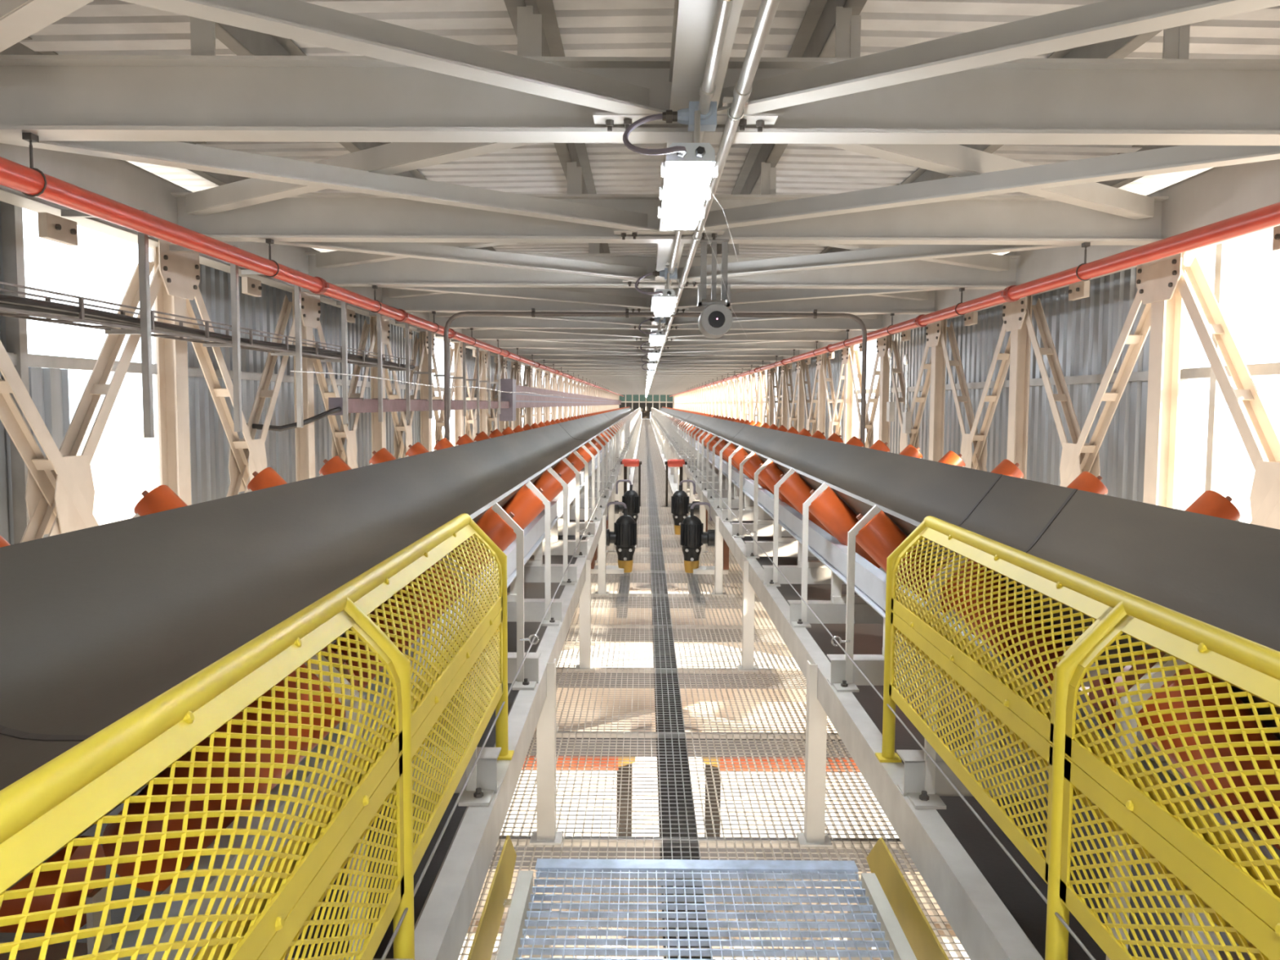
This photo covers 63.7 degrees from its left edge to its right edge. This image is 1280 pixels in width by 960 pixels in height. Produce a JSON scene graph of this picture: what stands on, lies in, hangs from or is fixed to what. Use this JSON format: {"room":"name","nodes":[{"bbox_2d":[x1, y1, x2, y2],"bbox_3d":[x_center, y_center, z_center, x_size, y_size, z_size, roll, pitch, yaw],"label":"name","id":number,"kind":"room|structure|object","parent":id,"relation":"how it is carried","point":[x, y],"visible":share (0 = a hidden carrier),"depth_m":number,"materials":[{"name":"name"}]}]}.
{"room":"conveyor belt gallery","nodes":[
{"label":"conveyor belt gallery","id":0,"kind":"room"},
{"bbox_2d":[0,142,618,545],"bbox_3d":[-3.439,-4.185,61.726,0.618,4.310,150.100,0,4,0],"label":"wall","id":1,"kind":"structure","parent":0,"point":[46,489],"depth_m":8.87,"materials":[{"name":"metal"}]},
{"bbox_2d":[60,209,154,437],"bbox_3d":[-3.212,-0.936,6.227,0.495,1.360,0.052,0,4,0],"label":"hanger","id":2,"kind":"object","parent":1,"relation":"attached to","point":[144,332],"visible":0.8,"depth_m":6.21,"materials":[{"name":"metal"}]},
{"bbox_2d":[0,281,413,370],"bbox_3d":[-3.092,-1.089,7.855,0.196,0.135,11.400,0,4,0],"label":"cable tray","id":3,"kind":"object","parent":2,"relation":"hanging from","point":[24,314],"visible":0.79,"depth_m":6.52,"materials":[{"name":"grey metal"}]},
{"bbox_2d":[0,310,362,361],"bbox_3d":[-3.103,-1.066,7.957,0.066,0.066,11.601,0,4,0],"label":"power cable","id":4,"kind":"object","parent":3,"relation":"in","point":[0,310],"visible":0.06,"depth_m":5.58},
{"bbox_2d":[0,302,413,370],"bbox_3d":[-3.055,-1.065,7.957,0.066,0.066,11.601,0,4,0],"label":"power cable","id":5,"kind":"object","parent":3,"relation":"in","point":[2,304],"visible":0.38,"depth_m":5.60,"materials":[{"name":"rubber"}]},
{"bbox_2d":[0,293,415,368],"bbox_3d":[-3.031,-1.081,7.956,0.066,0.066,11.601,0,4,0],"label":"power cable","id":6,"kind":"object","parent":3,"relation":"in","point":[8,299],"visible":0.86,"depth_m":6.22,"materials":[{"name":"rubber"}]},
{"bbox_2d":[168,244,242,431],"bbox_3d":[-3.205,-1.038,7.603,0.495,1.360,0.052,0,4,0],"label":"hanger","id":7,"kind":"object","parent":1,"relation":"attached to","point":[234,281],"visible":0.79,"depth_m":7.58,"materials":[{"name":"metal"}]},
{"bbox_2d":[241,269,303,427],"bbox_3d":[-3.199,-1.139,8.979,0.495,1.360,0.052,0,4,0],"label":"hanger","id":8,"kind":"object","parent":1,"relation":"attached to","point":[297,290],"visible":0.8,"depth_m":8.96,"materials":[{"name":"metal"}]},
{"bbox_2d":[301,287,348,424],"bbox_3d":[-3.193,-1.241,10.355,0.495,1.360,0.052,0,4,0],"label":"hanger","id":9,"kind":"object","parent":1,"relation":"attached to","point":[344,304],"visible":0.7,"depth_m":10.34,"materials":[{"name":"metal"}]},
{"bbox_2d":[336,301,382,422],"bbox_3d":[-3.187,-1.343,11.732,0.495,1.360,0.052,0,4,0],"label":"hanger","id":10,"kind":"object","parent":1,"relation":"attached to","point":[379,366],"visible":0.77,"depth_m":11.71,"materials":[{"name":"metal"}]},
{"bbox_2d":[368,311,410,420],"bbox_3d":[-3.180,-1.444,13.108,0.495,1.360,0.052,0,4,0],"label":"hanger","id":11,"kind":"object","parent":1,"relation":"attached to","point":[371,313],"visible":0.8,"depth_m":13.09,"materials":[{"name":"metal"}]},
{"bbox_2d":[395,320,432,418],"bbox_3d":[-3.174,-1.546,14.484,0.495,1.360,0.052,0,4,0],"label":"hanger","id":12,"kind":"object","parent":1,"relation":"attached to","point":[429,333],"visible":0.84,"depth_m":14.46,"materials":[{"name":"metal"}]},
{"bbox_2d":[328,397,509,415],"bbox_3d":[-3.071,-1.248,17.259,0.190,0.180,13.420,0,4,0],"label":"trough","id":13,"kind":"object","parent":12,"relation":"hanging from","point":[356,405],"visible":0.73,"depth_m":12.85,"materials":[{"name":"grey metal"}]},
{"bbox_2d":[233,406,342,431],"bbox_3d":[-3.330,-0.593,9.992,0.444,0.231,1.278,4,6,40],"label":"cable","id":14,"kind":"object","parent":13,"relation":"hanging from","point":[273,428],"visible":0.76,"depth_m":9.77,"materials":[{"name":"rubber"}]},
{"bbox_2d":[417,328,450,417],"bbox_3d":[-3.168,-1.647,15.860,0.495,1.360,0.052,0,4,0],"label":"hanger","id":15,"kind":"object","parent":1,"relation":"attached to","point":[418,329],"visible":0.55,"depth_m":15.84,"materials":[{"name":"metal"}]},
{"bbox_2d":[435,333,466,416],"bbox_3d":[-3.162,-1.748,17.237,0.495,1.360,0.052,0,4,0],"label":"hanger","id":16,"kind":"object","parent":1,"relation":"attached to","point":[464,377],"visible":0.79,"depth_m":17.22,"materials":[{"name":"metal"}]},
{"bbox_2d":[450,339,479,415],"bbox_3d":[-3.155,-1.850,18.613,0.495,1.360,0.052,0,4,0],"label":"hanger","id":17,"kind":"object","parent":1,"relation":"attached to","point":[451,340],"visible":0.79,"depth_m":18.59,"materials":[{"name":"metal"}]},
{"bbox_2d":[465,343,490,414],"bbox_3d":[-3.149,-1.952,19.989,0.495,1.360,0.052,0,4,0],"label":"hanger","id":18,"kind":"object","parent":1,"relation":"attached to","point":[466,344],"visible":0.64,"depth_m":19.97,"materials":[{"name":"metal"}]},
{"bbox_2d":[479,347,500,413],"bbox_3d":[-3.143,-2.053,21.365,0.495,1.360,0.052,0,4,0],"label":"hanger","id":19,"kind":"object","parent":1,"relation":"attached to","point":[480,348],"visible":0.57,"depth_m":21.34,"materials":[{"name":"metal"}]},
{"bbox_2d":[499,378,621,421],"bbox_3d":[-2.782,-5.881,78.494,0.300,0.950,110.600,0,4,0],"label":"cable trunking","id":20,"kind":"object","parent":1,"relation":"attached to","point":[547,398],"visible":0.91,"depth_m":28.91,"materials":[{"name":"metal"}]},
{"bbox_2d":[289,370,560,396],"bbox_3d":[-2.872,-2.000,23.380,0.009,0.050,29.500,0,4,0],"label":"wire","id":21,"kind":"object","parent":20,"relation":"attached to","point":[290,371],"visible":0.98,"depth_m":11.94,"materials":[{"name":"metal"}]},
{"bbox_2d":[0,0,1279,395],"bbox_3d":[0.459,-6.180,61.511,10.600,0.888,150.200,0,4,0],"label":"ceiling","id":22,"kind":"structure","parent":0,"point":[447,157],"depth_m":5.50,"materials":[{"name":"grey paint"}]},
{"bbox_2d":[0,132,623,396],"bbox_3d":[-2.489,-6.035,67.000,0.180,0.307,137.500,0,4,0],"label":"pipe","id":23,"kind":"object","parent":22,"relation":"hanging from","point":[31,181],"visible":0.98,"depth_m":6.21,"materials":[{"name":"metal"}]},
{"bbox_2d":[444,308,866,447],"bbox_3d":[0.188,-0.534,13.296,5.420,3.310,0.080,0,4,0],"label":"pipe","id":24,"kind":"object","parent":22,"relation":"attached to","point":[533,313],"visible":0.77,"depth_m":13.16,"materials":[{"name":"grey metal"}]},
{"bbox_2d":[652,0,733,360],"bbox_3d":[0.479,-5.172,54.265,0.100,0.085,111.000,0,4,0],"label":"conduit","id":25,"kind":"object","parent":22,"relation":"attached to","point":[707,90],"visible":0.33,"depth_m":3.50,"materials":[{"name":"metal"}]},
{"bbox_2d":[640,354,657,368],"bbox_3d":[0.212,-2.804,24.394,0.372,0.316,1.210,0,4,0],"label":"ceiling lamp","id":26,"kind":"object","parent":25,"relation":"hanging from","point":[651,364],"visible":0.92,"depth_m":23.88,"materials":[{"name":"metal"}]},
{"bbox_2d":[640,341,660,359],"bbox_3d":[0.189,-2.437,19.408,0.372,0.316,1.210,0,4,0],"label":"ceiling lamp","id":27,"kind":"object","parent":25,"relation":"hanging from","point":[653,354],"visible":0.96,"depth_m":18.90,"materials":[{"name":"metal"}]},
{"bbox_2d":[638,319,666,345],"bbox_3d":[0.166,-2.069,14.421,0.372,0.316,1.210,0,4,0],"label":"ceiling lamp","id":28,"kind":"object","parent":25,"relation":"hanging from","point":[656,337],"visible":1,"depth_m":13.93,"materials":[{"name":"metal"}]},
{"bbox_2d":[650,335,663,345],"bbox_3d":[0.241,-1.950,14.465,0.175,0.074,1.130,0,4,0],"label":"diffuser","id":29,"kind":"object","parent":28,"relation":"attached to","point":[655,340],"depth_m":13.94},
{"bbox_2d":[635,272,677,316],"bbox_3d":[0.143,-1.701,9.435,0.372,0.316,1.210,0,4,0],"label":"ceiling lamp","id":30,"kind":"object","parent":25,"relation":"hanging from","point":[664,300],"visible":1,"depth_m":8.96,"materials":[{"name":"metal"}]},
{"bbox_2d":[653,297,675,316],"bbox_3d":[0.218,-1.583,9.478,0.175,0.074,1.130,0,4,0],"label":"diffuser","id":31,"kind":"object","parent":30,"relation":"attached to","point":[663,306],"depth_m":9.04,"materials":[{"name":"plastic"}]},
{"bbox_2d":[653,267,677,279],"bbox_3d":[0.220,-1.824,9.102,0.215,0.090,0.135,0,4,0],"label":"junction box","id":32,"kind":"object","parent":25,"relation":"attached to","point":[662,273],"visible":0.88,"depth_m":9.07,"materials":[{"name":"metal"}]},
{"bbox_2d":[622,110,718,229],"bbox_3d":[0.121,-1.333,4.448,0.372,0.316,1.210,0,4,0],"label":"ceiling lamp","id":33,"kind":"object","parent":25,"relation":"hanging from","point":[687,171],"visible":1,"depth_m":4.02,"materials":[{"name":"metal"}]},
{"bbox_2d":[662,162,712,229],"bbox_3d":[0.195,-1.215,4.492,0.175,0.074,1.130,0,4,0],"label":"diffuser","id":34,"kind":"object","parent":33,"relation":"attached to","point":[686,184],"depth_m":4.17,"materials":[{"name":"plastic"}]},
{"bbox_2d":[662,101,716,131],"bbox_3d":[0.197,-1.456,4.116,0.215,0.090,0.135,0,4,0],"label":"junction box","id":35,"kind":"object","parent":25,"relation":"attached to","point":[683,116],"visible":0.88,"depth_m":4.10,"materials":[{"name":"metal"}]},
{"bbox_2d":[648,0,780,392],"bbox_3d":[0.609,-5.170,54.265,0.100,0.089,111.000,0,4,0],"label":"conduit","id":36,"kind":"object","parent":22,"relation":"attached to","point":[767,10],"visible":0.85,"depth_m":4.03,"materials":[{"name":"metal"}]},
{"bbox_2d":[697,239,733,338],"bbox_3d":[0.553,-1.417,7.650,0.248,0.712,0.368,0,4,0],"label":"loudspeaker","id":37,"kind":"object","parent":22,"relation":"hanging from","point":[716,319],"visible":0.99,"depth_m":7.61,"materials":[{"name":"grey metal"}]},
{"bbox_2d":[669,202,1279,396],"bbox_3d":[3.581,-6.004,66.974,0.180,0.307,137.500,0,4,0],"label":"pipe","id":38,"kind":"object","parent":22,"relation":"hanging from","point":[1268,216],"visible":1,"depth_m":7.57,"materials":[{"name":"metal"}]},
{"bbox_2d":[617,394,673,412],"bbox_3d":[0.794,-10.181,136.669,8.400,4.100,0.300,0,4,0],"label":"wall","id":39,"kind":"structure","parent":0,"point":[634,402],"depth_m":136.62,"materials":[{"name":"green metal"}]},
{"bbox_2d":[459,418,1089,959],"bbox_3d":[0.440,-2.346,61.793,7.388,0.610,150.220,0,4,0],"label":"floor","id":40,"kind":"structure","parent":0,"point":[670,713],"depth_m":6.15,"materials":[{"name":"paint"}]},
{"bbox_2d":[104,413,641,959],"bbox_3d":[-0.946,-3.530,67.177,1.770,1.385,137.500,0,4,0],"label":"conveyor","id":41,"kind":"object","parent":40,"relation":"on","point":[441,931],"visible":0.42,"depth_m":3.41,"materials":[{"name":"metal"}]},
{"bbox_2d":[0,646,368,959],"bbox_3d":[-1.288,0.598,1.875,1.604,0.798,0.166,0,4,0],"label":"troughing idler","id":42,"kind":"object","parent":41,"relation":"on","point":[59,951],"visible":0.3,"depth_m":1.80,"materials":[{"name":"orange paint"}]},
{"bbox_2d":[0,534,476,791],"bbox_3d":[-1.282,0.510,3.072,1.604,0.798,0.166,0,4,0],"label":"troughing idler","id":43,"kind":"object","parent":41,"relation":"on","point":[471,785],"visible":0.06,"depth_m":2.99,"materials":[{"name":"orange paint"}]},
{"bbox_2d":[0,513,514,959],"bbox_3d":[-0.507,0.614,1.865,0.174,0.796,3.025,0,4,0],"label":"guard","id":44,"kind":"object","parent":41,"relation":"on","point":[42,812],"visible":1,"depth_m":1.47,"materials":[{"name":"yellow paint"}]},
{"bbox_2d":[0,507,591,958],"bbox_3d":[-0.964,-3.465,66.631,1.260,0.015,136.600,0,4,0],"label":"belt","id":45,"kind":"object","parent":41,"relation":"attached to","point":[531,590],"visible":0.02,"depth_m":3.32,"materials":[{"name":"black rubber"}]},
{"bbox_2d":[133,484,524,681],"bbox_3d":[-1.277,0.422,4.268,1.604,0.798,0.166,0,4,0],"label":"troughing idler","id":46,"kind":"object","parent":41,"relation":"on","point":[500,526],"visible":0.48,"depth_m":4.19,"materials":[{"name":"orange paint"}]},
{"bbox_2d":[245,466,551,620],"bbox_3d":[-1.271,0.333,5.465,1.604,0.798,0.166,0,4,0],"label":"troughing idler","id":47,"kind":"object","parent":41,"relation":"on","point":[529,501],"visible":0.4,"depth_m":5.39,"materials":[{"name":"orange paint"}]},
{"bbox_2d":[318,455,567,581],"bbox_3d":[-1.266,0.245,6.662,1.604,0.798,0.166,0,4,0],"label":"troughing idler","id":48,"kind":"object","parent":41,"relation":"on","point":[550,482],"visible":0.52,"depth_m":6.59,"materials":[{"name":"orange paint"}]},
{"bbox_2d":[368,448,579,554],"bbox_3d":[-1.260,0.157,7.859,1.604,0.798,0.166,0,4,0],"label":"troughing idler","id":49,"kind":"object","parent":41,"relation":"on","point":[568,472],"visible":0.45,"depth_m":7.79,"materials":[{"name":"orange paint"}]},
{"bbox_2d":[405,441,588,534],"bbox_3d":[-1.255,0.069,9.055,1.604,0.798,0.166,0,4,0],"label":"troughing idler","id":50,"kind":"object","parent":41,"relation":"on","point":[580,463],"visible":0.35,"depth_m":8.98,"materials":[{"name":"orange paint"}]},
{"bbox_2d":[380,419,637,959],"bbox_3d":[-0.314,-1.596,34.728,0.077,0.044,70.500,0,4,0],"label":"pull cord","id":51,"kind":"object","parent":41,"relation":"attached to","point":[428,861],"visible":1,"depth_m":2.70,"materials":[{"name":"metal"}]},
{"bbox_2d":[433,437,595,519],"bbox_3d":[-1.250,-0.020,10.252,1.604,0.798,0.166,0,4,0],"label":"troughing idler","id":52,"kind":"object","parent":41,"relation":"on","point":[444,442],"visible":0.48,"depth_m":10.18,"materials":[{"name":"orange paint"}]},
{"bbox_2d":[455,434,599,506],"bbox_3d":[-1.244,-0.108,11.449,1.604,0.798,0.166,0,4,0],"label":"troughing idler","id":53,"kind":"object","parent":41,"relation":"on","point":[464,439],"visible":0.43,"depth_m":11.37,"materials":[{"name":"orange paint"}]},
{"bbox_2d":[473,431,604,497],"bbox_3d":[-1.239,-0.196,12.646,1.604,0.798,0.166,0,4,0],"label":"troughing idler","id":54,"kind":"object","parent":41,"relation":"on","point":[482,435],"visible":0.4,"depth_m":12.57,"materials":[{"name":"orange paint"}]},
{"bbox_2d":[488,428,608,488],"bbox_3d":[-1.233,-0.285,13.842,1.604,0.798,0.166,0,4,0],"label":"troughing idler","id":55,"kind":"object","parent":41,"relation":"on","point":[496,433],"visible":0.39,"depth_m":13.77,"materials":[{"name":"orange paint"}]},
{"bbox_2d":[502,426,610,481],"bbox_3d":[-1.228,-0.373,15.039,1.604,0.798,0.166,0,4,0],"label":"troughing idler","id":56,"kind":"object","parent":41,"relation":"on","point":[508,430],"visible":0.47,"depth_m":14.97,"materials":[{"name":"orange paint"}]},
{"bbox_2d":[512,425,613,475],"bbox_3d":[-1.222,-0.461,16.236,1.604,0.798,0.166,0,4,0],"label":"troughing idler","id":57,"kind":"object","parent":41,"relation":"on","point":[518,428],"visible":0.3,"depth_m":16.16,"materials":[{"name":"orange paint"}]},
{"bbox_2d":[522,423,615,470],"bbox_3d":[-1.217,-0.549,17.433,1.604,0.798,0.166,0,4,0],"label":"troughing idler","id":58,"kind":"object","parent":41,"relation":"on","point":[526,427],"visible":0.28,"depth_m":17.36,"materials":[{"name":"orange paint"}]},
{"bbox_2d":[530,422,617,465],"bbox_3d":[-1.211,-0.638,18.629,1.604,0.798,0.166,0,4,0],"label":"troughing idler","id":59,"kind":"object","parent":41,"relation":"on","point":[534,425],"visible":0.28,"depth_m":18.56,"materials":[{"name":"orange paint"}]},
{"bbox_2d":[537,421,618,461],"bbox_3d":[-1.206,-0.726,19.826,1.604,0.798,0.166,0,4,0],"label":"troughing idler","id":60,"kind":"object","parent":41,"relation":"on","point":[541,424],"visible":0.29,"depth_m":19.75,"materials":[{"name":"orange paint"}]},
{"bbox_2d":[543,420,620,457],"bbox_3d":[-1.200,-0.814,21.023,1.604,0.798,0.166,0,4,0],"label":"troughing idler","id":61,"kind":"object","parent":41,"relation":"on","point":[546,423],"visible":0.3,"depth_m":20.95,"materials":[{"name":"orange paint"}]},
{"bbox_2d":[612,406,640,419],"bbox_3d":[-0.848,-6.508,98.212,1.604,0.798,70.966,0,4,0],"label":"distant idlers","id":62,"kind":"object","parent":41,"relation":"on","point":[637,411],"visible":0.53,"depth_m":81.38,"materials":[{"name":"orange paint"}]},
{"bbox_2d":[0,407,639,890],"bbox_3d":[-0.960,-4.308,66.569,1.229,0.372,136.600,0,4,0],"label":"conveyor belt","id":63,"kind":"object","parent":62,"relation":"on","point":[97,623],"visible":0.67,"depth_m":3.66,"materials":[{"name":"black rubber"}]},
{"bbox_2d":[521,755,635,835],"bbox_3d":[-0.873,2.140,6.780,1.680,0.825,0.169,0,4,0],"label":"bracket","id":64,"kind":"object","parent":40,"relation":"attached to","point":[623,830],"visible":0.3,"depth_m":6.74,"materials":[{"name":"metal"}]},
{"bbox_2d":[588,502,636,573],"bbox_3d":[-0.312,0.660,11.983,0.553,0.816,0.360,0,4,0],"label":"motor","id":65,"kind":"object","parent":40,"relation":"on","point":[624,535],"visible":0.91,"depth_m":11.90,"materials":[{"name":"metal"}]},
{"bbox_2d":[606,480,639,528],"bbox_3d":[-0.272,0.403,15.473,0.536,0.816,0.360,0,4,0],"label":"motor","id":66,"kind":"object","parent":40,"relation":"on","point":[630,498],"visible":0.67,"depth_m":15.39,"materials":[{"name":"metal"}]},
{"bbox_2d":[620,458,641,506],"bbox_3d":[-0.358,0.050,19.659,0.780,0.904,0.149,0,4,0],"label":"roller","id":67,"kind":"object","parent":40,"relation":"on","point":[626,462],"visible":0.85,"depth_m":19.61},
{"bbox_2d":[664,458,697,506],"bbox_3d":[0.862,0.056,19.654,0.780,0.904,0.149,0,4,0],"label":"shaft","id":68,"kind":"object","parent":40,"relation":"on","point":[670,463],"visible":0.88,"depth_m":19.61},
{"bbox_2d":[671,480,707,534],"bbox_3d":[0.737,0.408,15.469,0.536,0.816,0.360,0,4,0],"label":"motor","id":69,"kind":"object","parent":40,"relation":"on","point":[681,506],"visible":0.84,"depth_m":15.39,"materials":[{"name":"metal"}]},
{"bbox_2d":[680,502,728,573],"bbox_3d":[0.745,0.666,11.978,0.553,0.816,0.360,0,4,0],"label":"motor","id":70,"kind":"object","parent":40,"relation":"on","point":[692,535],"visible":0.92,"depth_m":11.90,"materials":[{"name":"metal"}]},
{"bbox_2d":[496,858,916,959],"bbox_3d":[0.170,1.566,1.865,1.100,0.504,2.890,0,4,0],"label":"step platform","id":71,"kind":"object","parent":40,"relation":"on","point":[875,918],"visible":1,"depth_m":3.00,"materials":[{"name":"metal"}]},
{"bbox_2d":[466,835,516,959],"bbox_3d":[-0.411,1.360,1.992,0.064,0.190,3.170,0,4,0],"label":"kick plate","id":72,"kind":"object","parent":71,"relation":"attached to","point":[486,932],"visible":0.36,"depth_m":3.06,"materials":[{"name":"yellow paint"}]},
{"bbox_2d":[866,837,949,959],"bbox_3d":[0.753,1.366,1.988,0.064,0.190,3.170,0,4,0],"label":"kick plate","id":73,"kind":"object","parent":71,"relation":"attached to","point":[923,941],"visible":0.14,"depth_m":3.05,"materials":[{"name":"yellow paint"}]},
{"bbox_2d":[703,757,859,836],"bbox_3d":[1.247,2.151,6.771,1.680,0.825,0.169,0,4,0],"label":"roller","id":74,"kind":"object","parent":40,"relation":"attached to","point":[741,760],"visible":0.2,"depth_m":6.70,"materials":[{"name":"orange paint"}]},
{"bbox_2d":[650,413,1279,959],"bbox_3d":[1.884,-3.515,67.166,1.770,1.385,137.500,0,4,0],"label":"conveyor","id":75,"kind":"object","parent":40,"relation":"on","point":[984,927],"visible":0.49,"depth_m":4.26,"materials":[{"name":"metal"}]},
{"bbox_2d":[651,406,683,420],"bbox_3d":[2.076,-6.493,98.200,1.604,0.798,70.966,0,4,0],"label":"distant idlers","id":76,"kind":"object","parent":75,"relation":"on","point":[655,411],"visible":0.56,"depth_m":78.97,"materials":[{"name":"orange paint"}]},
{"bbox_2d":[653,407,1279,739],"bbox_3d":[1.900,-4.293,66.557,1.229,0.372,136.600,0,4,0],"label":"conveyor belt","id":77,"kind":"object","parent":76,"relation":"on","point":[1224,574],"visible":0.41,"depth_m":4.68,"materials":[{"name":"black rubber"}]},
{"bbox_2d":[684,421,762,458],"bbox_3d":[1.724,-0.799,21.011,1.604,0.798,0.166,0,4,0],"label":"troughing idler","id":78,"kind":"object","parent":75,"relation":"on","point":[758,424],"visible":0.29,"depth_m":20.95,"materials":[{"name":"orange paint"}]},
{"bbox_2d":[687,422,769,461],"bbox_3d":[1.719,-0.711,19.814,1.604,0.798,0.166,0,4,0],"label":"troughing idler","id":79,"kind":"object","parent":75,"relation":"on","point":[765,424],"visible":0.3,"depth_m":19.74,"materials":[{"name":"orange paint"}]},
{"bbox_2d":[690,423,777,466],"bbox_3d":[1.714,-0.623,18.617,1.604,0.798,0.166,0,4,0],"label":"troughing idler","id":80,"kind":"object","parent":75,"relation":"on","point":[772,426],"visible":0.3,"depth_m":18.55,"materials":[{"name":"orange paint"}]},
{"bbox_2d":[693,425,787,470],"bbox_3d":[1.708,-0.534,17.420,1.604,0.798,0.166,0,4,0],"label":"troughing idler","id":81,"kind":"object","parent":75,"relation":"on","point":[782,428],"visible":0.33,"depth_m":17.35,"materials":[{"name":"orange paint"}]},
{"bbox_2d":[697,426,798,475],"bbox_3d":[1.703,-0.446,16.224,1.604,0.798,0.166,0,4,0],"label":"troughing idler","id":82,"kind":"object","parent":75,"relation":"on","point":[792,429],"visible":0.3,"depth_m":16.16,"materials":[{"name":"orange paint"}]},
{"bbox_2d":[701,428,811,481],"bbox_3d":[1.697,-0.358,15.027,1.604,0.798,0.166,0,4,0],"label":"troughing idler","id":83,"kind":"object","parent":75,"relation":"on","point":[804,432],"visible":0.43,"depth_m":14.97,"materials":[{"name":"orange paint"}]},
{"bbox_2d":[706,430,826,489],"bbox_3d":[1.692,-0.269,13.830,1.604,0.798,0.166,0,4,0],"label":"troughing idler","id":84,"kind":"object","parent":75,"relation":"on","point":[818,434],"visible":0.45,"depth_m":13.77,"materials":[{"name":"orange paint"}]},
{"bbox_2d":[711,432,843,497],"bbox_3d":[1.686,-0.181,12.633,1.604,0.798,0.166,0,4,0],"label":"troughing idler","id":85,"kind":"object","parent":75,"relation":"on","point":[719,445],"visible":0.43,"depth_m":12.57,"materials":[{"name":"orange paint"}]},
{"bbox_2d":[719,435,864,507],"bbox_3d":[1.681,-0.093,11.437,1.604,0.798,0.166,0,4,0],"label":"troughing idler","id":86,"kind":"object","parent":75,"relation":"on","point":[726,451],"visible":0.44,"depth_m":11.37,"materials":[{"name":"orange paint"}]},
{"bbox_2d":[728,440,889,519],"bbox_3d":[1.675,-0.004,10.240,1.604,0.798,0.166,0,4,0],"label":"troughing idler","id":87,"kind":"object","parent":75,"relation":"on","point":[738,455],"visible":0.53,"depth_m":10.18,"materials":[{"name":"orange paint"}]},
{"bbox_2d":[738,444,922,535],"bbox_3d":[1.670,0.084,9.043,1.604,0.798,0.166,0,4,0],"label":"troughing idler","id":88,"kind":"object","parent":75,"relation":"on","point":[751,464],"visible":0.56,"depth_m":8.98,"materials":[{"name":"orange paint"}]},
{"bbox_2d":[753,450,965,555],"bbox_3d":[1.664,0.172,7.846,1.604,0.798,0.166,0,4,0],"label":"troughing idler","id":89,"kind":"object","parent":75,"relation":"on","point":[768,473],"visible":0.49,"depth_m":7.78,"materials":[{"name":"orange paint"}]},
{"bbox_2d":[657,420,1096,959],"bbox_3d":[0.960,-1.590,34.723,0.078,0.044,70.500,0,4,0],"label":"beam","id":90,"kind":"structure","parent":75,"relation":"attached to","point":[971,807],"depth_m":2.69,"materials":[{"name":"metal"}]},
{"bbox_2d":[773,458,1023,582],"bbox_3d":[1.659,0.260,6.650,1.604,0.798,0.166,0,4,0],"label":"troughing idler","id":91,"kind":"object","parent":75,"relation":"on","point":[792,486],"visible":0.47,"depth_m":6.58,"materials":[{"name":"orange paint"}]},
{"bbox_2d":[800,471,1107,622],"bbox_3d":[1.653,0.349,5.453,1.604,0.798,0.166,0,4,0],"label":"troughing idler","id":92,"kind":"object","parent":75,"relation":"on","point":[830,510],"visible":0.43,"depth_m":5.38,"materials":[{"name":"orange paint"}]},
{"bbox_2d":[720,508,1239,959],"bbox_3d":[1.896,-3.450,66.619,1.260,0.015,136.600,0,4,0],"label":"belt","id":93,"kind":"object","parent":75,"relation":"attached to","point":[1021,900],"visible":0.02,"depth_m":3.46,"materials":[{"name":"black rubber"}]},
{"bbox_2d":[844,490,1239,683],"bbox_3d":[1.648,0.437,4.256,1.604,0.798,0.166,0,4,0],"label":"troughing idler","id":94,"kind":"object","parent":75,"relation":"on","point":[874,531],"visible":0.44,"depth_m":4.18,"materials":[{"name":"orange paint"}]},
{"bbox_2d":[924,553,1165,794],"bbox_3d":[1.643,0.525,3.059,1.604,0.798,0.166,0,4,0],"label":"troughing idler","id":95,"kind":"object","parent":75,"relation":"on","point":[930,767],"visible":0.24,"depth_m":3.00,"materials":[{"name":"orange paint"}]},
{"bbox_2d":[875,515,1279,959],"bbox_3d":[0.857,0.621,1.859,0.174,0.796,3.025,0,4,0],"label":"guard","id":96,"kind":"object","parent":75,"relation":"on","point":[1230,881],"visible":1,"depth_m":1.87,"materials":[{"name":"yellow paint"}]},
{"bbox_2d":[1106,647,1279,959],"bbox_3d":[1.637,0.613,1.863,1.604,0.798,0.166,0,4,0],"label":"troughing idler","id":97,"kind":"object","parent":75,"relation":"on","point":[1261,795],"visible":0.35,"depth_m":1.79,"materials":[{"name":"orange paint"}]},
{"bbox_2d":[673,159,1279,529],"bbox_3d":[4.338,-4.145,61.693,0.618,4.310,150.100,0,4,0],"label":"wall","id":98,"kind":"structure","parent":0,"point":[1092,375],"depth_m":9.85,"materials":[{"name":"metal"}]},
{"bbox_2d":[886,347,894,421],"bbox_3d":[3.849,-1.464,15.818,0.090,1.130,0.180,0,4,0],"label":"wall fitting","id":99,"kind":"object","parent":98,"relation":"attached to","point":[890,405],"visible":1,"depth_m":15.78,"materials":[{"name":"metal"}]},
{"bbox_2d":[902,354,911,433],"bbox_3d":[3.844,-1.241,14.832,0.090,1.130,0.180,0,4,0],"label":"wall fitting","id":100,"kind":"object","parent":98,"relation":"attached to","point":[906,428],"visible":1,"depth_m":14.79,"materials":[{"name":"metal"}]},
{"label":"outside","id":101,"kind":"structure","parent":0,"visible":0},
{"bbox_2d":[76,430,1268,959],"bbox_3d":[0.717,-0.437,130.319,320.000,0.400,380.000,0,4,0],"label":"ground","id":102,"kind":"structure","parent":101,"point":[124,464],"depth_m":35.69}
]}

